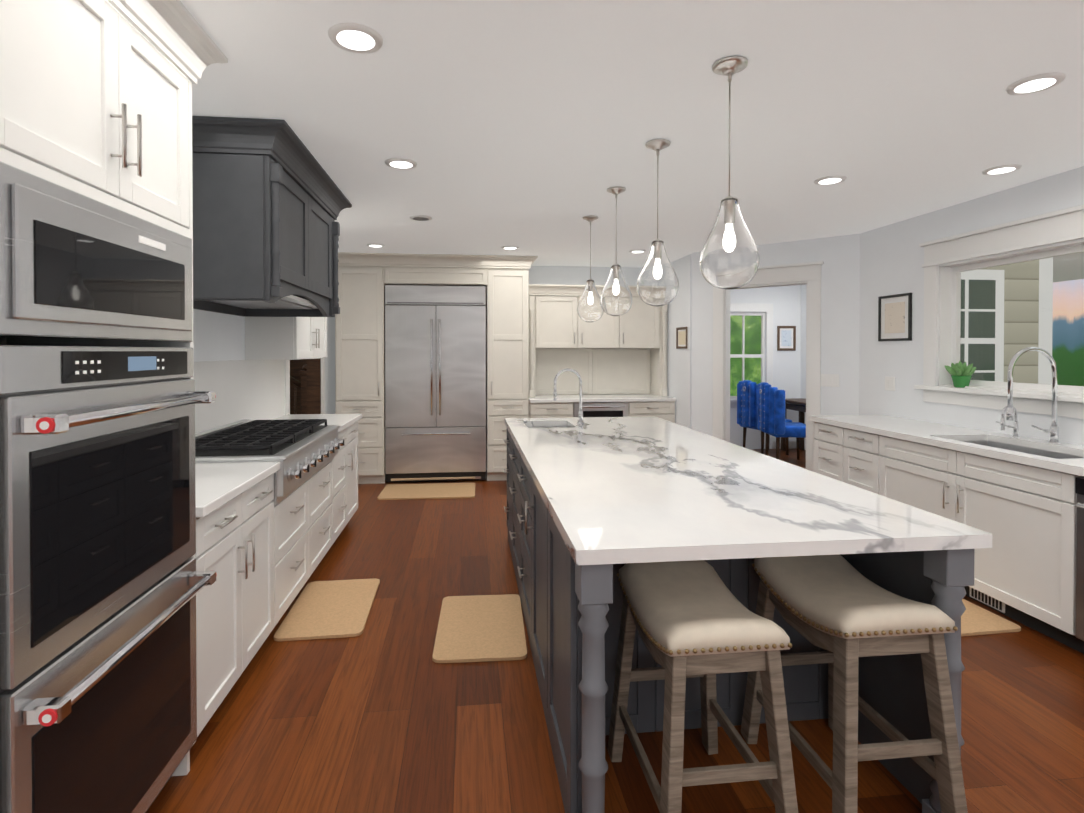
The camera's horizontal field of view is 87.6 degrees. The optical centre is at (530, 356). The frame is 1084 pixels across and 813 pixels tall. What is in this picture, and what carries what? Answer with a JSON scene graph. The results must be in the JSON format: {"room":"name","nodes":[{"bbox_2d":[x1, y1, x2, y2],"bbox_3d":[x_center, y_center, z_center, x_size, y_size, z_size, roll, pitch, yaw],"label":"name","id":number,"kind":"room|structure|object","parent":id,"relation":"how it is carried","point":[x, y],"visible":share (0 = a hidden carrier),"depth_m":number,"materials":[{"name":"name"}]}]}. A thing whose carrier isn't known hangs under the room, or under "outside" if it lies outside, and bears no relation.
{"room":"kitchen","nodes":[
{"label":"kitchen","id":0,"kind":"room"},
{"bbox_2d":[193,309,334,413],"bbox_3d":[-1.849,0.181,1.986,0.140,2.520,9.830,0,1,-6],"label":"wall","id":1,"kind":"structure","parent":0,"point":[216,336],"depth_m":3.66,"materials":[{"name":"paint"}]},
{"bbox_2d":[194,360,285,433],"bbox_3d":[-1.921,0.267,3.349,0.008,0.480,2.928,0,1,-6],"label":"backsplash","id":2,"kind":"structure","parent":1,"relation":"attached to","point":[244,389],"depth_m":3.82,"materials":[{"name":"white tile"}]},
{"bbox_2d":[245,317,326,359],"bbox_3d":[-1.848,-0.448,4.392,0.384,0.930,0.895,0,1,-6],"label":"upper cabinet","id":3,"kind":"object","parent":1,"relation":"attached to","point":[282,338],"visible":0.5,"depth_m":3.96,"materials":[{"name":"white wood"}]},
{"bbox_2d":[285,358,324,414],"bbox_3d":[-2.146,0.291,5.411,0.022,2.230,1.300,0,1,-6],"label":"trim","id":4,"kind":"structure","parent":1,"relation":"attached to","point":[315,367],"depth_m":5.95,"materials":[{"name":"white wood"}]},
{"bbox_2d":[486,266,672,469],"bbox_3d":[-0.278,0.131,7.033,4.090,2.520,0.140,0,1,-6],"label":"wall","id":5,"kind":"structure","parent":0,"point":[553,275],"depth_m":7.02,"materials":[{"name":"paint"}]},
{"bbox_2d":[383,253,486,287],"bbox_3d":[-1.080,-0.962,6.535,1.126,0.315,0.646,0,1,-6],"label":"upper cabinet","id":6,"kind":"object","parent":5,"relation":"attached to","point":[398,268],"depth_m":6.20,"materials":[{"name":"grey wood"}]},
{"bbox_2d":[529,284,624,347],"bbox_3d":[0.568,-0.472,6.862,1.065,0.738,0.366,0,1,-6],"label":"upper cabinet","id":7,"kind":"object","parent":5,"relation":"attached to","point":[554,320],"depth_m":6.66,"materials":[{"name":"grey wood"}]},
{"bbox_2d":[625,286,660,347],"bbox_3d":[1.253,-0.473,6.938,0.564,0.738,0.366,0,1,-6],"label":"upper cabinet","id":8,"kind":"object","parent":5,"relation":"attached to","point":[642,320],"depth_m":6.77,"materials":[{"name":"grey wood"}]},
{"bbox_2d":[106,0,1083,281],"bbox_3d":[0.903,-1.169,5.018,15.000,0.120,16.200,0,1,-6],"label":"ceiling","id":9,"kind":"structure","parent":0,"point":[528,126],"depth_m":2.49,"materials":[{"name":"paint"}]},
{"bbox_2d":[192,116,351,316],"bbox_3d":[-1.560,-0.680,3.287,0.714,0.815,1.510,0,1,-6],"label":"range hood","id":10,"kind":"object","parent":9,"relation":"hanging from","point":[271,202],"visible":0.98,"depth_m":2.65,"materials":[{"name":"wood"}]},
{"bbox_2d":[328,22,382,53],"bbox_3d":[-0.590,-1.072,1.907,0.180,0.012,0.180,0,1,-6],"label":"recessed light","id":11,"kind":"object","parent":9,"relation":"in","point":[358,38],"visible":0.98,"depth_m":1.89,"materials":[{"name":"white"}]},
{"bbox_2d":[366,243,384,247],"bbox_3d":[-1.546,-1.108,5.632,0.180,0.012,0.180,0,1,-6],"label":"recessed light","id":12,"kind":"object","parent":9,"relation":"in","point":[375,245],"visible":1,"depth_m":5.60,"materials":[{"name":"white"}]},
{"bbox_2d":[385,158,416,169],"bbox_3d":[-0.728,-1.084,3.176,0.180,0.012,0.180,0,1,-6],"label":"recessed light","id":13,"kind":"object","parent":9,"relation":"in","point":[402,163],"visible":0.98,"depth_m":3.15,"materials":[{"name":"white plastic"}]},
{"bbox_2d":[409,215,431,220],"bbox_3d":[-0.871,-1.097,4.477,0.180,0.012,0.180,0,1,-6],"label":"recessed light","id":14,"kind":"object","parent":9,"relation":"in","point":[420,218],"visible":0.96,"depth_m":4.46,"materials":[{"name":"white"}]},
{"bbox_2d":[501,246,518,249],"bbox_3d":[-0.210,-1.109,5.757,0.180,0.012,0.180,0,1,-6],"label":"recessed light","id":15,"kind":"object","parent":9,"relation":"in","point":[509,247],"visible":1,"depth_m":5.72,"materials":[{"name":"white"}]},
{"bbox_2d":[577,215,603,321],"bbox_3d":[0.472,-0.686,4.462,0.212,0.829,0.212,0,1,-6],"label":"pendant light","id":16,"kind":"object","parent":9,"relation":"hanging from","point":[589,309],"visible":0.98,"depth_m":4.40,"materials":[{"name":"clear glass"}]},
{"bbox_2d":[600,186,631,315],"bbox_3d":[0.558,-0.679,3.687,0.212,0.829,0.212,0,1,-6],"label":"pendant light","id":17,"kind":"object","parent":9,"relation":"hanging from","point":[616,297],"visible":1,"depth_m":3.63,"materials":[{"name":"clear glass"}]},
{"bbox_2d":[629,250,645,252],"bbox_3d":[1.131,-1.111,5.967,0.180,0.012,0.180,0,1,-6],"label":"recessed light","id":18,"kind":"object","parent":9,"relation":"in","point":[636,251],"visible":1,"depth_m":5.94,"materials":[{"name":"white plastic"}]},
{"bbox_2d":[637,139,678,306],"bbox_3d":[0.647,-0.671,2.877,0.212,0.829,0.212,0,1,-6],"label":"pendant light","id":19,"kind":"object","parent":9,"relation":"hanging from","point":[657,283],"visible":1,"depth_m":2.82,"materials":[{"name":"clear glass"}]},
{"bbox_2d":[699,56,759,289],"bbox_3d":[0.734,-0.663,2.087,0.212,0.829,0.212,0,1,-6],"label":"pendant light","id":20,"kind":"object","parent":9,"relation":"hanging from","point":[729,257],"visible":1,"depth_m":2.03,"materials":[{"name":"clear glass"}]},
{"bbox_2d":[814,175,846,184],"bbox_3d":[1.847,-1.087,3.486,0.180,0.012,0.180,0,1,-6],"label":"recessed light","id":21,"kind":"object","parent":9,"relation":"in","point":[830,180],"visible":0.96,"depth_m":3.47,"materials":[{"name":"white"}]},
{"bbox_2d":[982,164,1021,174],"bbox_3d":[2.737,-1.085,3.283,0.180,0.012,0.180,0,1,-6],"label":"recessed light","id":22,"kind":"object","parent":9,"relation":"in","point":[1002,169],"visible":0.98,"depth_m":3.26,"materials":[{"name":"white plastic"}]},
{"bbox_2d":[1005,72,1065,94],"bbox_3d":[1.992,-1.075,2.231,0.180,0.012,0.180,0,1,-6],"label":"recessed light","id":23,"kind":"object","parent":9,"relation":"in","point":[1035,83],"visible":0.98,"depth_m":2.21,"materials":[{"name":"white plastic"}]},
{"bbox_2d":[146,448,1083,812],"bbox_3d":[0.903,1.471,5.044,15.000,0.120,16.200,0,1,-6],"label":"floor","id":24,"kind":"structure","parent":0,"point":[384,712],"depth_m":2.20,"materials":[{"name":"brown wood"}]},
{"bbox_2d":[0,0,227,810],"bbox_3d":[-1.367,0.189,1.413,0.686,2.515,1.205,0,1,-6],"label":"tall cabinet","id":25,"kind":"object","parent":24,"relation":"on","point":[95,99],"visible":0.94,"depth_m":1.51,"materials":[{"name":"white wood"}]},
{"bbox_2d":[0,161,191,341],"bbox_3d":[-1.348,-0.223,1.500,0.510,0.351,0.816,0,1,-6],"label":"microwave","id":26,"kind":"object","parent":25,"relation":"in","point":[73,264],"visible":1,"depth_m":1.37,"materials":[{"name":"metal"}]},
{"bbox_2d":[0,345,216,812],"bbox_3d":[-1.345,0.657,1.512,0.637,1.367,0.802,0,1,-6],"label":"double oven","id":27,"kind":"object","parent":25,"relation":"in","point":[103,582],"visible":0.98,"depth_m":1.41,"materials":[{"name":"metal"}]},
{"bbox_2d":[195,472,277,736],"bbox_3d":[-1.510,0.997,2.335,0.601,0.880,0.808,0,1,-6],"label":"base cabinet","id":28,"kind":"object","parent":24,"relation":"on","point":[260,553],"depth_m":2.31,"materials":[{"name":"grey wood"}]},
{"bbox_2d":[195,462,279,519],"bbox_3d":[-1.495,0.537,2.332,0.631,0.040,0.808,0,1,-6],"label":"countertop","id":29,"kind":"structure","parent":28,"relation":"on","point":[218,484],"depth_m":2.38,"materials":[{"name":"white stone"}]},
{"bbox_2d":[278,478,313,621],"bbox_3d":[-1.583,1.081,3.001,0.601,0.700,0.658,0,1,-6],"label":"base cabinet","id":30,"kind":"object","parent":24,"relation":"on","point":[295,511],"depth_m":3.10,"materials":[{"name":"grey wood"}]},
{"bbox_2d":[290,359,306,413],"bbox_3d":[-3.370,0.340,8.199,0.900,2.080,0.108,0,1,-6],"label":"hall door","id":31,"kind":"structure","parent":24,"relation":"on","point":[296,366],"depth_m":8.19,"materials":[{"name":"brown wood"}]},
{"bbox_2d":[290,364,306,413],"bbox_3d":[-3.872,0.069,7.099,2.420,2.643,1.040,0,1,-6],"label":"stair railing","id":32,"kind":"object","parent":24,"relation":"on","point":[302,385],"visible":0.04,"depth_m":6.73,"materials":[{"name":"brown wood"}]},
{"bbox_2d":[310,460,333,569],"bbox_3d":[-1.652,1.075,3.623,0.601,0.700,0.593,0,1,-6],"label":"base cabinet","id":33,"kind":"object","parent":24,"relation":"on","point":[322,482],"depth_m":3.71,"materials":[{"name":"grey wood"}]},
{"bbox_2d":[274,578,379,640],"bbox_3d":[-1.128,1.420,3.214,0.451,0.015,0.716,0,1,-6],"label":"area rug","id":34,"kind":"object","parent":24,"relation":"on","point":[330,609],"visible":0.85,"depth_m":3.13,"materials":[{"name":"beige fabric"}]},
{"bbox_2d":[333,428,349,541],"bbox_3d":[-1.713,0.979,4.173,0.601,0.880,0.516,0,1,-6],"label":"base cabinet","id":35,"kind":"object","parent":24,"relation":"on","point":[341,460],"depth_m":4.26,"materials":[{"name":"grey wood"}]},
{"bbox_2d":[278,414,361,431],"bbox_3d":[-1.722,0.517,4.387,0.631,0.040,0.951,0,1,-6],"label":"countertop","id":36,"kind":"structure","parent":35,"relation":"on","point":[344,420],"depth_m":4.60,"materials":[{"name":"white stone"}]},
{"bbox_2d":[195,419,343,504],"bbox_3d":[-1.562,0.577,3.329,0.685,0.290,1.180,0,1,-6],"label":"gas rangetop","id":37,"kind":"object","parent":36,"relation":"in","point":[301,451],"visible":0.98,"depth_m":3.08,"materials":[{"name":"metal"}]},
{"bbox_2d":[350,424,358,518],"bbox_3d":[-1.761,0.975,4.607,0.601,0.880,0.475,0,1,-6],"label":"base cabinet","id":38,"kind":"object","parent":24,"relation":"on","point":[354,429],"depth_m":4.72,"materials":[{"name":"grey wood"}]},
{"bbox_2d":[335,252,386,483],"bbox_3d":[-1.896,0.139,6.455,0.517,2.516,0.646,0,1,-6],"label":"tall cabinet","id":39,"kind":"object","parent":24,"relation":"on","point":[364,279],"depth_m":6.14,"materials":[{"name":"grey wood"}]},
{"bbox_2d":[377,483,475,499],"bbox_3d":[-1.060,1.394,5.873,0.973,0.015,0.623,0,1,-6],"label":"area rug","id":40,"kind":"object","parent":24,"relation":"on","point":[426,491],"visible":1,"depth_m":5.82,"materials":[{"name":"beige fabric"}]},
{"bbox_2d":[385,285,485,481],"bbox_3d":[-1.075,0.294,6.509,1.098,2.165,0.690,0,1,-6],"label":"refrigerator","id":41,"kind":"object","parent":24,"relation":"on","point":[435,382],"visible":1,"depth_m":6.23,"materials":[{"name":"metal"}]},
{"bbox_2d":[432,594,526,662],"bbox_3d":[-0.264,1.422,2.998,0.471,0.015,0.702,0,1,-6],"label":"area rug","id":42,"kind":"object","parent":24,"relation":"on","point":[478,628],"visible":0.98,"depth_m":2.92,"materials":[{"name":"beige fabric"}]},
{"bbox_2d":[485,256,530,480],"bbox_3d":[-0.288,0.137,6.633,0.467,2.516,0.646,0,1,-6],"label":"tall cabinet","id":43,"kind":"object","parent":24,"relation":"on","point":[507,290],"depth_m":6.32,"materials":[{"name":"grey wood"}]},
{"bbox_2d":[529,404,573,417],"bbox_3d":[0.205,0.954,6.705,0.506,0.881,0.626,0,1,-6],"label":"base cabinet","id":44,"kind":"object","parent":24,"relation":"on","point":[535,410],"depth_m":6.39,"materials":[{"name":"grey wood"}]},
{"bbox_2d":[573,402,627,416],"bbox_3d":[0.778,0.947,6.725,0.626,0.854,0.641,0,1,-6],"label":"beverage cooler","id":45,"kind":"object","parent":24,"relation":"on","point":[604,409],"visible":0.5,"depth_m":6.45,"materials":[{"name":"metal"}]},
{"bbox_2d":[628,400,675,422],"bbox_3d":[1.369,0.953,6.834,0.560,0.881,0.626,0,1,-6],"label":"base cabinet","id":46,"kind":"object","parent":24,"relation":"on","point":[663,409],"depth_m":6.52,"materials":[{"name":"grey wood"}]},
{"bbox_2d":[529,392,675,403],"bbox_3d":[0.801,0.493,6.757,1.704,0.040,0.646,0,1,-6],"label":"countertop","id":47,"kind":"structure","parent":46,"relation":"on","point":[630,397],"depth_m":6.50,"materials":[{"name":"white stone"}]},
{"bbox_2d":[608,560,797,812],"bbox_3d":[0.509,1.081,1.777,0.396,0.724,0.603,0,1,-6],"label":"stool","id":48,"kind":"object","parent":24,"relation":"on","point":[692,619],"visible":1,"depth_m":1.56,"materials":[{"name":"fabric"}]},
{"bbox_2d":[504,424,977,812],"bbox_3d":[0.549,0.985,3.043,1.242,0.890,2.891,0,1,-6],"label":"kitchen island","id":49,"kind":"object","parent":24,"relation":"on","point":[572,615],"depth_m":1.96,"materials":[{"name":"wood"}]},
{"bbox_2d":[505,416,992,567],"bbox_3d":[0.567,0.520,3.047,1.225,0.040,2.975,0,1,-6],"label":"island countertop","id":50,"kind":"structure","parent":49,"relation":"on","point":[618,490],"depth_m":1.97,"materials":[{"name":"white stone"}]},
{"bbox_2d":[553,368,583,423],"bbox_3d":[0.278,0.287,4.152,0.230,0.406,0.082,0,1,-6],"label":"island faucet","id":51,"kind":"object","parent":50,"relation":"on","point":[580,416],"visible":1,"depth_m":4.13,"materials":[{"name":"silver metal"}]},
{"bbox_2d":[737,380,791,454],"bbox_3d":[3.331,0.857,8.055,0.661,1.051,0.630,0,1,-6],"label":"dining chair","id":52,"kind":"object","parent":24,"relation":"on","point":[747,403],"visible":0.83,"depth_m":7.94,"materials":[{"name":"blue fabric"}]},
{"bbox_2d":[758,382,805,459],"bbox_3d":[3.347,0.862,7.448,0.661,1.051,0.630,0,1,-6],"label":"dining chair","id":53,"kind":"object","parent":24,"relation":"on","point":[771,411],"visible":1,"depth_m":7.22,"materials":[{"name":"blue fabric"}]},
{"bbox_2d":[781,398,805,450],"bbox_3d":[3.917,1.004,7.812,0.400,0.760,1.150,0,1,-6],"label":"dining table","id":54,"kind":"object","parent":24,"relation":"on","point":[797,404],"visible":0.17,"depth_m":8.22,"materials":[{"name":"brown wood"}]},
{"bbox_2d":[812,423,840,480],"bbox_3d":[2.694,0.975,4.567,0.636,0.880,0.386,0,1,-6],"label":"base cabinet","id":55,"kind":"object","parent":24,"relation":"on","point":[826,439],"depth_m":4.53,"materials":[{"name":"grey wood"}]},
{"bbox_2d":[741,554,967,812],"bbox_3d":[1.027,1.080,1.869,0.396,0.724,0.603,0,1,-6],"label":"stool","id":56,"kind":"object","parent":24,"relation":"on","point":[845,613],"visible":1,"depth_m":1.65,"materials":[{"name":"leather"}]},
{"bbox_2d":[841,427,872,491],"bbox_3d":[2.740,0.979,4.156,0.636,0.880,0.442,0,1,-6],"label":"base cabinet","id":57,"kind":"object","parent":24,"relation":"on","point":[856,446],"depth_m":4.18,"materials":[{"name":"grey wood"}]},
{"bbox_2d":[873,435,1004,505],"bbox_3d":[2.774,0.982,3.845,0.636,0.880,0.316,0,1,-6],"label":"base cabinet","id":58,"kind":"object","parent":24,"relation":"on","point":[896,463],"depth_m":3.80,"materials":[{"name":"grey wood"}]},
{"bbox_2d":[809,415,1008,442],"bbox_3d":[2.721,0.519,4.209,0.661,0.040,1.120,0,1,-6],"label":"countertop","id":59,"kind":"structure","parent":58,"relation":"on","point":[913,431],"depth_m":3.95,"materials":[{"name":"white stone"}]},
{"bbox_2d":[996,406,1019,437],"bbox_3d":[2.976,0.404,3.568,0.120,0.203,0.150,0,1,-6],"label":"filter faucet","id":60,"kind":"object","parent":59,"relation":"on","point":[1015,426],"visible":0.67,"depth_m":3.51,"materials":[{"name":"silver metal"}]},
{"bbox_2d":[1006,347,1060,443],"bbox_3d":[2.927,0.224,3.344,0.337,0.568,0.161,0,1,-6],"label":"faucet","id":61,"kind":"object","parent":59,"relation":"on","point":[1053,431],"visible":1,"depth_m":3.29,"materials":[{"name":"silver metal"}]},
{"bbox_2d":[961,599,1020,635],"bbox_3d":[2.276,1.419,3.273,0.523,0.015,0.754,0,1,-6],"label":"area rug","id":62,"kind":"object","parent":24,"relation":"on","point":[977,620],"visible":0.25,"depth_m":3.00,"materials":[{"name":"beige fabric"}]},
{"bbox_2d":[913,479,1083,653],"bbox_3d":[2.842,1.113,3.228,0.636,0.630,0.927,0,1,-6],"label":"base cabinet","id":63,"kind":"object","parent":24,"relation":"on","point":[1027,575],"depth_m":2.96,"materials":[{"name":"grey wood"}]},
{"bbox_2d":[949,439,988,450],"bbox_3d":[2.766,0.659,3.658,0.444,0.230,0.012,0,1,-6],"label":"countertop","id":64,"kind":"structure","parent":63,"relation":"on","point":[972,446],"depth_m":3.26,"materials":[{"name":"white stone"}]},
{"bbox_2d":[925,475,1076,514],"bbox_3d":[2.811,0.772,3.255,0.444,0.012,0.824,0,1,-6],"label":"rail","id":65,"kind":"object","parent":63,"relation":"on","point":[926,476],"depth_m":3.03,"materials":[{"name":"white wood"}]},
{"bbox_2d":[1037,459,1083,475],"bbox_3d":[2.948,0.539,2.151,0.661,0.040,1.420,0,1,-6],"label":"countertop","id":66,"kind":"structure","parent":63,"relation":"on","point":[1070,466],"depth_m":2.74,"materials":[{"name":"white stone"}]},
{"bbox_2d":[1075,476,1083,640],"bbox_3d":[2.889,0.949,2.403,0.671,0.775,0.605,0,1,-6],"label":"dishwasher","id":67,"kind":"object","parent":63,"relation":"in","point":[1079,485],"visible":0.93,"depth_m":2.65,"materials":[{"name":"metal"}]},
{"bbox_2d":[673,278,800,448],"bbox_3d":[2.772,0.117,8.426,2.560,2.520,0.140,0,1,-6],"label":"wall","id":68,"kind":"structure","parent":0,"point":[693,302],"depth_m":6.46,"materials":[{"name":"paint"}]},
{"bbox_2d":[676,327,687,348],"bbox_3d":[1.702,-0.212,6.348,0.021,0.240,0.310,0,1,-6],"label":"picture frame","id":69,"kind":"object","parent":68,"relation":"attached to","point":[681,337],"visible":1,"depth_m":6.34,"materials":[{"name":"black"}]},
{"bbox_2d":[777,326,795,350],"bbox_3d":[3.830,-0.278,8.457,0.290,0.370,0.021,0,1,-6],"label":"framed picture","id":70,"kind":"object","parent":68,"relation":"attached to","point":[786,338],"visible":1,"depth_m":8.45,"materials":[{"name":"white paper"}]},
{"bbox_2d":[801,281,804,448],"bbox_3d":[4.316,0.133,6.836,0.140,2.520,3.640,0,1,-6],"label":"wall","id":71,"kind":"structure","parent":0,"point":[802,286],"depth_m":8.42,"materials":[{"name":"paint"}]},
{"bbox_2d":[805,235,844,449],"bbox_3d":[2.699,0.149,5.202,0.114,2.520,0.314,0,1,-6],"label":"wall","id":72,"kind":"structure","parent":0,"point":[829,250],"depth_m":5.22,"materials":[{"name":"paint"}]},
{"bbox_2d":[713,261,823,470],"bbox_3d":[2.285,0.258,5.593,0.750,2.295,0.797,0,1,-6],"label":"trim","id":73,"kind":"structure","parent":72,"relation":"attached to","point":[810,272],"depth_m":5.83,"materials":[{"name":"white wood"}]},
{"bbox_2d":[845,166,1083,445],"bbox_3d":[3.412,0.184,1.581,0.150,2.520,7.871,0,1,-6],"label":"wall","id":74,"kind":"structure","parent":0,"point":[863,272],"depth_m":4.48,"materials":[{"name":"paint"}]},
{"bbox_2d":[878,293,912,340],"bbox_3d":[2.996,-0.321,4.648,0.021,0.380,0.350,0,1,-6],"label":"framed picture","id":75,"kind":"object","parent":74,"relation":"attached to","point":[894,317],"visible":1,"depth_m":4.64},
{"bbox_2d":[730,254,1083,389],"bbox_3d":[3.463,-0.012,5.337,0.784,1.360,6.250,0,1,-6],"label":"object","id":76,"kind":"structure","parent":74,"relation":"in","point":[990,325],"depth_m":3.75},
{"bbox_2d":[914,204,1083,418],"bbox_3d":[3.200,-0.254,3.203,0.215,1.215,2.360,0,1,-6],"label":"trim","id":77,"kind":"structure","parent":74,"relation":"attached to","point":[942,340],"depth_m":3.87,"materials":[{"name":"white wood"}]},
{"bbox_2d":[945,361,975,387],"bbox_3d":[3.076,0.124,4.039,0.182,0.191,0.190,0,1,-6],"label":"succulent plant","id":78,"kind":"object","parent":77,"relation":"on","point":[960,373],"visible":1,"depth_m":4.01,"materials":[{"name":"green plant"}]},
{"bbox_2d":[925,443,1056,510],"bbox_3d":[2.596,0.663,3.231,0.012,0.230,0.800,0,1,-6],"label":"drawer front","id":79,"kind":"structure","parent":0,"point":[1022,479],"depth_m":3.09,"materials":[{"name":"white wood"}]},
{"bbox_2d":[989,439,1083,462],"bbox_3d":[3.025,0.663,3.278,0.012,0.230,0.800,0,1,-6],"label":"countertop","id":80,"kind":"structure","parent":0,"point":[1014,450],"depth_m":3.23,"materials":[{"name":"white stone"}]},
{"bbox_2d":[1057,471,1080,510],"bbox_3d":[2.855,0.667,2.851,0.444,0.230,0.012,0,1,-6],"label":"base cabinet","id":81,"kind":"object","parent":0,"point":[1066,495],"depth_m":2.72,"materials":[{"name":"white wood"}]},
{"label":"outside","id":82,"kind":"structure","parent":0,"visible":0},
{"bbox_2d":[960,252,1083,383],"bbox_3d":[4.057,-0.136,4.721,1.818,3.700,0.499,0,1,-6],"label":"siding","id":83,"kind":"object","parent":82,"point":[1022,332],"depth_m":4.96,"materials":[{"name":"beige wood"}]},
{"bbox_2d":[1052,279,1083,385],"bbox_3d":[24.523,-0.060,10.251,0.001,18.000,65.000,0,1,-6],"label":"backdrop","id":84,"kind":"structure","parent":82,"point":[1073,338],"depth_m":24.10,"materials":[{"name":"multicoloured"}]},
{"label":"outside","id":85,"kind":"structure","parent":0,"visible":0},
{"bbox_2d":[730,316,760,395],"bbox_3d":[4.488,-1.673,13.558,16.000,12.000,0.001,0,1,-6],"label":"garden","id":86,"kind":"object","parent":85,"point":[752,334],"depth_m":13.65,"materials":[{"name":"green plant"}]}
]}

